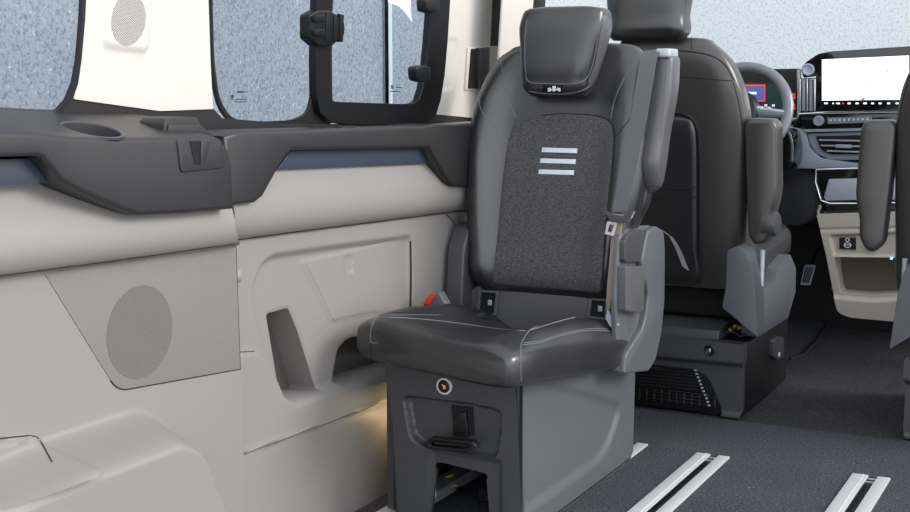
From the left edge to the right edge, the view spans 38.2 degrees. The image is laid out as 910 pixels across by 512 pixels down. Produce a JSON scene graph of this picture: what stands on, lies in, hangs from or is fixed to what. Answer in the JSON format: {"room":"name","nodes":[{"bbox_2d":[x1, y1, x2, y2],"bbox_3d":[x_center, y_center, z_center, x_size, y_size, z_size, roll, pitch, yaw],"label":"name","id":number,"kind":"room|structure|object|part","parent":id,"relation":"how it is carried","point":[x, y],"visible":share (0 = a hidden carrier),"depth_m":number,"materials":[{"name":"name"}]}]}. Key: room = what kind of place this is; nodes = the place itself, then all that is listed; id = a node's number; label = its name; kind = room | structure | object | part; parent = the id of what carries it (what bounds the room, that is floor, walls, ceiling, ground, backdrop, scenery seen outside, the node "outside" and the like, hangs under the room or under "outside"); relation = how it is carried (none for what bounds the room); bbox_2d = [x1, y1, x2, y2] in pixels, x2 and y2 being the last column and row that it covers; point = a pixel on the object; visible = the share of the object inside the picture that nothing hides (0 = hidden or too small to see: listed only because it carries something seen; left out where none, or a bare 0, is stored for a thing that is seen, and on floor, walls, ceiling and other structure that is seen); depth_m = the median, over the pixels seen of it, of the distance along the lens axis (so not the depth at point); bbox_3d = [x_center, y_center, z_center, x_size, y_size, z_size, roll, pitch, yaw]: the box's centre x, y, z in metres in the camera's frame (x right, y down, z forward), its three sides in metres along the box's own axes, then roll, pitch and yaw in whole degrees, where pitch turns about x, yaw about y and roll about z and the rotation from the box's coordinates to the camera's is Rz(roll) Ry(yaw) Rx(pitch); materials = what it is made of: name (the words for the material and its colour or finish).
{"room":"vehicle interior","nodes":[
{"label":"vehicle interior","id":0,"kind":"room"},
{"bbox_2d":[0,0,545,511],"bbox_3d":[-0.290,-0.158,3.182,0.285,1.659,3.080,4,9,25],"label":"wall","id":1,"kind":"structure","parent":0,"point":[202,361],"depth_m":2.71,"materials":[{"name":"beige plastic"}]},
{"bbox_2d":[53,0,85,111],"bbox_3d":[-0.823,-0.437,2.190,0.080,0.435,0.583,4,9,27],"label":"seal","id":2,"kind":"structure","parent":1,"relation":"in","point":[69,95],"depth_m":2.46,"materials":[{"name":"black rubber"}]},
{"bbox_2d":[0,107,231,214],"bbox_3d":[-0.735,-0.163,2.278,0.207,0.234,0.910,4,9,27],"label":"ledge","id":3,"kind":"object","parent":1,"relation":"attached to","point":[127,163],"visible":1,"depth_m":2.38,"materials":[{"name":"plastic"}]},
{"bbox_3d":[-0.546,-0.254,2.595,0.064,0.046,0.158,4,9,27],"label":"hatch handle","id":4,"kind":"part","parent":3,"relation":"part of","materials":[{"name":"plastic"}]},
{"bbox_3d":[-0.696,0.292,2.329,0.227,0.996,1.097,4,9,27],"label":"panel","id":5,"kind":"part","parent":1,"relation":"part of","materials":[{"name":"beige plastic"}]},
{"bbox_2d":[45,246,240,389],"bbox_3d":[-0.592,0.134,2.549,0.012,0.287,0.559,4,9,27],"label":"panel","id":6,"kind":"object","parent":1,"relation":"in","point":[167,321],"depth_m":2.53,"materials":[{"name":"beige plastic"}]},
{"bbox_2d":[209,0,449,124],"bbox_3d":[-0.272,-0.630,3.244,0.126,0.641,1.130,4,9,27],"label":"window","id":7,"kind":"structure","parent":1,"relation":"in","point":[320,28],"depth_m":3.38,"materials":[{"name":"black rubber"}]},
{"bbox_3d":[-0.410,-0.571,3.010,0.099,0.557,0.578,4,9,27],"label":"fixed frame","id":8,"kind":"part","parent":7,"relation":"part of","materials":[{"name":"black plastic"}]},
{"bbox_3d":[-0.183,-0.653,3.413,0.124,0.641,0.746,4,9,27],"label":"sliding frame","id":9,"kind":"part","parent":7,"relation":"part of","materials":[{"name":"black plastic"}]},
{"bbox_2d":[206,123,471,204],"bbox_3d":[-0.200,-0.240,3.401,0.140,0.219,1.476,4,9,27],"label":"ledge","id":10,"kind":"object","parent":1,"relation":"attached to","point":[255,154],"visible":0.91,"depth_m":3.14,"materials":[{"name":"plastic"}]},
{"bbox_3d":[-0.144,0.131,3.609,0.151,0.970,1.703,4,9,27],"label":"panel","id":11,"kind":"part","parent":1,"relation":"part of","materials":[{"name":"beige plastic"}]},
{"bbox_2d":[464,46,489,90],"bbox_3d":[0.066,-0.563,3.939,0.052,0.136,0.158,4,9,27],"label":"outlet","id":12,"kind":"object","parent":1,"relation":"attached to","point":[476,58],"depth_m":3.92,"materials":[{"name":"black plastic"}]},
{"bbox_2d":[355,327,909,511],"bbox_3d":[0.798,0.681,3.366,2.250,0.055,5.300,4,9,27],"label":"floor","id":13,"kind":"structure","parent":0,"point":[769,468],"depth_m":3.99,"materials":[{"name":"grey carpet"}]},
{"bbox_2d":[377,474,482,511],"bbox_3d":[-0.310,0.696,3.030,0.095,0.007,2.490,4,9,27],"label":"rail","id":14,"kind":"object","parent":13,"relation":"on","point":[385,509],"visible":0.02,"depth_m":3.36,"materials":[{"name":"metal"}]},
{"bbox_2d":[559,443,647,511],"bbox_3d":[-0.032,0.715,2.889,0.101,0.007,2.490,4,9,27],"label":"rail","id":15,"kind":"object","parent":13,"relation":"on","point":[637,447],"visible":0.08,"depth_m":3.90,"materials":[{"name":"metal"}]},
{"bbox_2d":[357,6,688,511],"bbox_3d":[0.180,-0.009,3.438,0.604,1.291,0.986,4,9,27],"label":"passenger seat","id":16,"kind":"object","parent":15,"relation":"on","point":[521,375],"visible":1,"depth_m":3.52,"materials":[{"name":"black leather"}]},
{"bbox_2d":[436,377,451,394],"bbox_3d":[-0.025,0.316,3.193,0.043,0.043,0.010,4,9,27],"label":"switch","id":17,"kind":"object","parent":16,"relation":"attached to","point":[443,384],"depth_m":3.19,"materials":[{"name":"silver"}]},
{"bbox_3d":[-0.004,0.453,3.181,0.147,0.034,0.048,4,9,27],"label":"pull handle","id":18,"kind":"part","parent":16,"relation":"part of","materials":[{"name":"black plastic"}]},
{"bbox_3d":[-0.004,0.470,3.216,0.375,0.396,0.022,4,9,27],"label":"panel","id":19,"kind":"part","parent":16,"relation":"part of","materials":[{"name":"grey plastic"}]},
{"bbox_3d":[0.170,0.434,3.568,0.360,0.358,0.740,4,9,27],"label":"frame","id":20,"kind":"part","parent":16,"relation":"part of","materials":[{"name":"black metal"}]},
{"bbox_3d":[0.032,0.048,3.767,0.050,0.290,0.157,4,9,27],"label":"folded armrest","id":21,"kind":"part","parent":16,"relation":"part of","materials":[{"name":"grey plastic"}]},
{"bbox_2d":[476,289,499,315],"bbox_3d":[0.095,0.132,3.729,0.073,0.072,0.016,4,9,27],"label":"socket","id":22,"kind":"object","parent":16,"relation":"attached to","point":[488,300],"depth_m":3.72,"materials":[{"name":"black plastic"}]},
{"bbox_2d":[357,303,627,387],"bbox_3d":[0.112,0.229,3.400,0.493,0.218,0.802,4,9,27],"label":"seat cushion","id":23,"kind":"object","parent":16,"relation":"on","point":[430,345],"depth_m":3.20,"materials":[{"name":"black leather"}]},
{"bbox_3d":[0.264,0.177,3.684,0.479,0.179,0.060,4,9,27],"label":"panel","id":24,"kind":"part","parent":16,"relation":"part of","materials":[{"name":"grey plastic"}]},
{"bbox_3d":[0.286,-0.245,3.669,0.538,0.690,0.231,4,9,27],"label":"backrest","id":25,"kind":"part","parent":16,"relation":"part of","materials":[{"name":"black fabric"}]},
{"bbox_2d":[586,298,606,319],"bbox_3d":[0.390,0.143,3.577,0.062,0.058,0.016,4,9,27],"label":"socket","id":26,"kind":"object","parent":16,"relation":"attached to","point":[595,307],"depth_m":3.58,"materials":[{"name":"black plastic"}]},
{"bbox_3d":[0.414,-0.073,3.478,0.035,0.039,0.004,4,9,27],"label":"tongue plate","id":27,"kind":"part","parent":16,"relation":"part of","materials":[{"name":"silver metal"}]},
{"bbox_3d":[0.474,0.088,3.533,0.024,0.142,0.152,4,9,27],"label":"release lever","id":28,"kind":"part","parent":16,"relation":"part of","materials":[{"name":"grey plastic"}]},
{"bbox_3d":[0.480,-0.027,3.549,0.022,0.095,0.187,4,9,27],"label":"armrest","id":29,"kind":"part","parent":16,"relation":"part of","materials":[{"name":"grey plastic"}]},
{"bbox_2d":[628,452,729,511],"bbox_3d":[0.192,0.732,2.764,0.098,0.007,2.472,4,9,27],"label":"rail","id":30,"kind":"object","parent":13,"relation":"on","point":[669,494],"visible":1,"depth_m":3.57,"materials":[{"name":"metal"}]},
{"bbox_2d":[607,0,795,418],"bbox_3d":[0.869,-0.249,4.565,0.649,1.467,0.821,4,9,27],"label":"seat","id":31,"kind":"object","parent":13,"relation":"on","point":[722,347],"visible":0.77,"depth_m":4.28,"materials":[{"name":"black leather"}]},
{"bbox_3d":[0.633,-0.196,4.386,0.376,0.598,0.124,4,9,27],"label":"panel","id":32,"kind":"part","parent":31,"relation":"part of","materials":[{"name":"black leather"}]},
{"bbox_2d":[635,364,722,408],"bbox_3d":[0.743,0.427,4.371,0.390,0.140,0.032,4,9,27],"label":"vent grille","id":33,"kind":"object","parent":31,"relation":"attached to","point":[667,386],"depth_m":4.36,"materials":[{"name":"black plastic"}]},
{"bbox_3d":[0.728,-0.309,4.388,0.525,0.824,0.254,4,9,27],"label":"backrest","id":34,"kind":"part","parent":31,"relation":"part of","materials":[{"name":"leather"}]},
{"bbox_3d":[0.877,0.121,4.691,0.440,0.100,0.480,4,9,27],"label":"seat frame","id":35,"kind":"part","parent":31,"relation":"part of","materials":[{"name":"black plastic"}]},
{"bbox_3d":[0.748,0.391,4.353,0.430,0.249,0.058,4,9,27],"label":"panel","id":36,"kind":"part","parent":31,"relation":"part of","materials":[{"name":"grey plastic"}]},
{"bbox_2d":[665,223,790,289],"bbox_3d":[0.869,-0.021,4.710,0.544,0.191,0.620,4,9,27],"label":"belt","id":37,"kind":"object","parent":31,"relation":"on","point":[713,275],"depth_m":4.44,"materials":[{"name":"grey fabric"}]},
{"bbox_3d":[0.982,0.039,4.201,0.017,0.117,0.022,4,9,27],"label":"tilt lever","id":38,"kind":"part","parent":31,"relation":"part of","materials":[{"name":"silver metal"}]},
{"bbox_3d":[0.989,-0.241,4.218,0.111,0.403,0.085,4,9,27],"label":"armrest","id":39,"kind":"part","parent":31,"relation":"part of","materials":[{"name":"leather"}]},
{"bbox_2d":[769,336,783,359],"bbox_3d":[1.135,0.326,4.630,0.017,0.094,0.178,4,9,27],"label":"switch","id":40,"kind":"object","parent":31,"relation":"attached to","point":[776,343],"depth_m":4.60,"materials":[{"name":"grey plastic"}]},
{"bbox_2d":[786,319,829,361],"bbox_3d":[1.572,0.297,5.951,0.341,0.020,1.788,2,8,14],"label":"floor mat","id":41,"kind":"object","parent":13,"relation":"on","point":[802,335],"visible":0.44,"depth_m":5.60,"materials":[{"name":"black rubber"}]},
{"bbox_2d":[825,473,890,511],"bbox_3d":[0.592,0.759,2.560,0.102,0.007,2.472,4,9,27],"label":"rail","id":42,"kind":"object","parent":13,"relation":"on","point":[861,492],"visible":1,"depth_m":3.48,"materials":[{"name":"metal"}]},
{"bbox_2d":[856,71,909,438],"bbox_3d":[1.698,-0.192,4.142,0.740,1.467,0.821,4,9,27],"label":"seat","id":43,"kind":"object","parent":13,"relation":"on","point":[884,151],"visible":1,"depth_m":4.01,"materials":[{"name":"black leather"}]},
{"bbox_3d":[1.303,-0.219,4.058,0.111,0.403,0.085,4,9,27],"label":"armrest","id":44,"kind":"part","parent":43,"relation":"part of","materials":[{"name":"leather"}]},
{"bbox_3d":[1.599,-0.249,3.944,0.525,0.824,0.254,4,9,27],"label":"backrest","id":45,"kind":"part","parent":43,"relation":"part of","materials":[{"name":"leather"}]},
{"bbox_3d":[1.369,0.066,4.003,0.017,0.117,0.022,4,9,27],"label":"tilt lever","id":46,"kind":"part","parent":43,"relation":"part of","materials":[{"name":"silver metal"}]},
{"bbox_3d":[1.568,0.448,3.935,0.430,0.249,0.058,4,9,27],"label":"panel","id":47,"kind":"part","parent":43,"relation":"part of","materials":[{"name":"grey plastic"}]},
{"bbox_2d":[786,218,892,331],"bbox_3d":[1.979,-0.147,5.734,1.900,0.990,0.050,4,9,27],"label":"wall","id":48,"kind":"structure","parent":0,"point":[815,301],"depth_m":5.92,"materials":[{"name":"black plastic"}]},
{"bbox_2d":[800,240,823,284],"bbox_3d":[1.572,-0.015,5.641,0.049,0.209,0.541,4,9,27],"label":"accelerator pedal","id":49,"kind":"object","parent":48,"relation":"attached to","point":[808,271],"visible":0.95,"depth_m":5.44,"materials":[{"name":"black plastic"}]},
{"bbox_3d":[1.587,-0.042,5.661,0.020,0.159,0.486,4,9,27],"label":"arm","id":50,"kind":"part","parent":49,"relation":"part of","materials":[{"name":"black plastic"}]},
{"bbox_2d":[740,69,897,225],"bbox_3d":[1.757,-0.431,5.293,1.830,0.641,0.822,4,9,27],"label":"dashboard","id":51,"kind":"object","parent":48,"relation":"attached to","point":[825,180],"visible":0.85,"depth_m":5.10,"materials":[{"name":"plastic"}]},
{"bbox_3d":[1.229,-0.625,5.268,0.218,0.145,0.001,4,9,27],"label":"cluster glass","id":52,"kind":"part","parent":51,"relation":"part of","materials":[{"name":"teal"}]},
{"bbox_2d":[735,62,802,177],"bbox_3d":[1.155,-0.521,5.088,0.397,0.456,0.561,4,9,27],"label":"steering wheel","id":53,"kind":"object","parent":51,"relation":"attached to","point":[792,140],"visible":0.37,"depth_m":4.89,"materials":[{"name":"grey leather"}]},
{"bbox_3d":[1.328,-0.626,5.150,0.064,0.205,0.016,4,9,27],"label":"vent trim","id":54,"kind":"part","parent":51,"relation":"part of","materials":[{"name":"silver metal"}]},
{"bbox_3d":[1.391,-0.256,5.372,0.245,0.272,0.200,4,9,27],"label":"knee panel","id":55,"kind":"part","parent":51,"relation":"part of","materials":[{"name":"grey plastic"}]},
{"bbox_3d":[1.409,-0.524,5.089,0.040,0.040,0.018,4,9,27],"label":"volume knob","id":56,"kind":"part","parent":51,"relation":"part of","materials":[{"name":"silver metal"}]},
{"bbox_3d":[1.609,-0.418,5.078,0.663,0.167,0.120,4,9,27],"label":"trim blade","id":57,"kind":"part","parent":51,"relation":"part of","materials":[{"name":"grey plastic"}]},
{"bbox_2d":[808,132,860,159],"bbox_3d":[1.649,-0.432,5.047,0.565,0.130,0.155,4,9,27],"label":"air vent","id":58,"kind":"object","parent":51,"relation":"attached to","point":[821,145],"depth_m":5.08,"materials":[{"name":"grey plastic"}]},
{"bbox_3d":[1.623,-0.519,5.051,0.614,0.086,0.110,4,9,27],"label":"climate panel","id":59,"kind":"part","parent":51,"relation":"part of","materials":[{"name":"black plastic"}]},
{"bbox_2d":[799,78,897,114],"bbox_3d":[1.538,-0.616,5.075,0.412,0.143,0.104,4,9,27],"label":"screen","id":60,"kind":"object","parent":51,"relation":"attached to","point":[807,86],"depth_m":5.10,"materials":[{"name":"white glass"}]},
{"bbox_2d":[814,167,894,213],"bbox_3d":[1.651,-0.253,5.003,0.537,0.208,0.172,4,9,27],"label":"tray","id":61,"kind":"object","parent":51,"relation":"on","point":[835,187],"depth_m":5.02,"materials":[{"name":"grey plastic"}]},
{"bbox_2d":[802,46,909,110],"bbox_3d":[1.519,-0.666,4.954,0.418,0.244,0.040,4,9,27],"label":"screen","id":62,"kind":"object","parent":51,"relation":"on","point":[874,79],"visible":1,"depth_m":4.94,"materials":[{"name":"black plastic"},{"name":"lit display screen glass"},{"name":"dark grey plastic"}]},
{"bbox_2d":[817,211,897,321],"bbox_3d":[1.666,0.025,4.976,0.572,0.430,0.132,4,9,27],"label":"console","id":63,"kind":"object","parent":51,"relation":"attached to","point":[863,280],"visible":0.75,"depth_m":5.02,"materials":[{"name":"beige plastic"}]},
{"bbox_3d":[1.497,-0.049,5.005,0.063,0.046,0.011,4,9,27],"label":"warning plate","id":64,"kind":"part","parent":63,"relation":"part of","materials":[{"name":"black plastic"}]},
{"label":"outside","id":65,"kind":"structure","parent":0,"visible":0},
{"bbox_3d":[1.151,1.360,2.992,12.500,0.100,12.000,4,9,27],"label":"ground","id":66,"kind":"structure","parent":65,"visible":0},
{"bbox_2d":[0,0,424,123],"bbox_3d":[-1.446,-0.872,4.946,0.235,3.800,7.600,4,9,27],"label":"window","id":67,"kind":"structure","parent":66,"relation":"on","point":[260,52],"depth_m":5.90,"materials":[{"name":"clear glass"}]},
{"bbox_2d":[545,0,909,77],"bbox_3d":[2.426,-1.444,8.419,9.500,4.000,0.200,4,9,27],"label":"windshield","id":68,"kind":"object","parent":66,"relation":"on","point":[775,34],"depth_m":8.44}
]}

